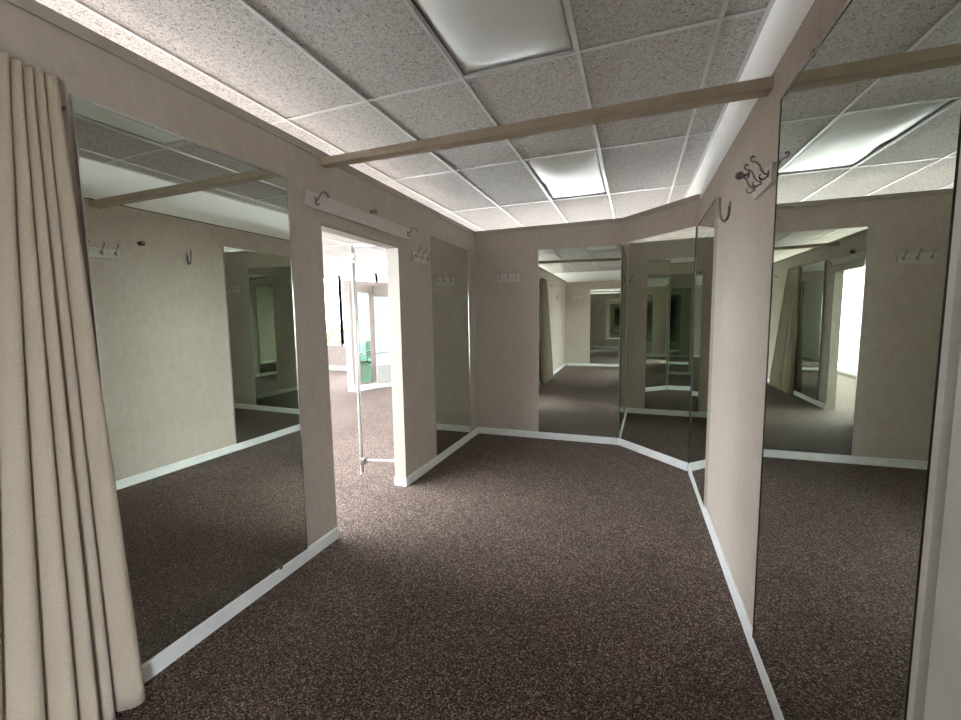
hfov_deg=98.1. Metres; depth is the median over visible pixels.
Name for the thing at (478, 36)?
ceiling light
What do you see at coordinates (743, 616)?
baseboard
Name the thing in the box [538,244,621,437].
wall mirror
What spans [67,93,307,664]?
wall mirror
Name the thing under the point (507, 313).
wall
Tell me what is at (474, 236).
trim
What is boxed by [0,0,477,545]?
wall
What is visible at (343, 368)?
baseboard
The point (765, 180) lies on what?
coat rack
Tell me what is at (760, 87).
crossbar
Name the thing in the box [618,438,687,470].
baseboard
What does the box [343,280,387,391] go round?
wall display partition
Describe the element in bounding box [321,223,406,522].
door frame
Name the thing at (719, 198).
coat hook
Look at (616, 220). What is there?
trim
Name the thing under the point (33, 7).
trim
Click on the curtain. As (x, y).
(69, 646)
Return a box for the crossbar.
[320,76,773,168]
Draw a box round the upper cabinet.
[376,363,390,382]
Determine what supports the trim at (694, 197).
attached to the wall at (684, 216)
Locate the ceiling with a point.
(338, 77)
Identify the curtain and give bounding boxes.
[0,51,145,719]
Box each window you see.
[324,276,343,345]
[340,273,377,345]
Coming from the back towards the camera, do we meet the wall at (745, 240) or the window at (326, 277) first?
the window at (326, 277)
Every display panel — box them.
[357,293,371,382]
[374,297,390,363]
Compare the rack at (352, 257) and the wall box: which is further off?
the wall box
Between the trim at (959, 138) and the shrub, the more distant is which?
the shrub
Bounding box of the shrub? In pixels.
[327,324,345,343]
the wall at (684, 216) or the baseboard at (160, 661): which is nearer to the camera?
the baseboard at (160, 661)
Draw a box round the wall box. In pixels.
[372,286,384,294]
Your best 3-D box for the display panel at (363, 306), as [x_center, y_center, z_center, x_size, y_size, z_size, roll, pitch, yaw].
[-2.378,-0.449,8.557,0.008,1.831,0.266,3,7,35]
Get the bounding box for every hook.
[718,197,730,221]
[735,171,749,179]
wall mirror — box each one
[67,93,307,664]
[430,236,470,455]
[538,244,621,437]
[619,226,696,462]
[689,197,718,506]
[752,0,960,719]
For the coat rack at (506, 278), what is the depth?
4.91 m
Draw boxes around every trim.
[4,0,474,234]
[474,236,478,426]
[475,218,621,234]
[622,194,697,221]
[701,0,815,197]
[904,117,960,719]
[906,147,960,719]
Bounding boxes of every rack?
[349,244,394,474]
[412,246,431,263]
[498,273,518,282]
[738,155,776,199]
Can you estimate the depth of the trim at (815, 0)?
1.65 m
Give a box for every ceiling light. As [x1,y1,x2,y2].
[408,0,575,77]
[523,148,607,199]
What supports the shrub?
on the ground
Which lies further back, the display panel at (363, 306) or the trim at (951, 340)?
the display panel at (363, 306)
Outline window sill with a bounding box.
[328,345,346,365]
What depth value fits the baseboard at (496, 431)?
4.93 m
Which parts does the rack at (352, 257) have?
post, rail, rail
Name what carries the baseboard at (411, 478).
attached to the wall at (82, 68)
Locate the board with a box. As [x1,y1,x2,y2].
[303,189,417,239]
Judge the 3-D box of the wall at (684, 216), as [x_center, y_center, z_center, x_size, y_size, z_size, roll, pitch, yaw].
[1.758,-0.243,4.157,0.081,2.473,0.918,-3,6,-24]
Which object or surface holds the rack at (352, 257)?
on the floor
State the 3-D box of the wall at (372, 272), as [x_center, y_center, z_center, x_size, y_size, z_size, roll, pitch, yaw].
[-0.733,-2.487,10.592,9.922,0.340,0.097,1,6,20]
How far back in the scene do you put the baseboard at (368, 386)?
8.76 m
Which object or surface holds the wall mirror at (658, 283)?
attached to the wall at (684, 216)
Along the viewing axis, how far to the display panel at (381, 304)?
8.85 m
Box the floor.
[115,370,774,719]
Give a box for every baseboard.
[142,527,338,683]
[329,366,346,370]
[354,381,391,391]
[407,427,478,485]
[478,427,617,444]
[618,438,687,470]
[688,464,784,719]
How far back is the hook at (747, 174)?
2.03 m
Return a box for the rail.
[362,351,389,353]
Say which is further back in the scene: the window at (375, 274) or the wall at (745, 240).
the window at (375, 274)
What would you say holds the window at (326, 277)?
in the wall at (372, 272)
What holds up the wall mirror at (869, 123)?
attached to the wall at (745, 240)
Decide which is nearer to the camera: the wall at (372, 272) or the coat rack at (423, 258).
the coat rack at (423, 258)
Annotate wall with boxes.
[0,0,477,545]
[324,272,386,276]
[475,222,622,437]
[622,194,699,463]
[686,0,960,719]
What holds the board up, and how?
attached to the wall at (82, 68)
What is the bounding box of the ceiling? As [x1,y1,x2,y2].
[35,0,774,275]
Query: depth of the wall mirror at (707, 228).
3.13 m
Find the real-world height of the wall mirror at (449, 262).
2.140 m
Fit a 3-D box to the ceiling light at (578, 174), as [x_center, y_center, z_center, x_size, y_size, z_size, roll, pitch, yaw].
[0.849,-1.734,3.909,0.611,0.104,1.268,1,6,20]
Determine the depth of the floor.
2.08 m

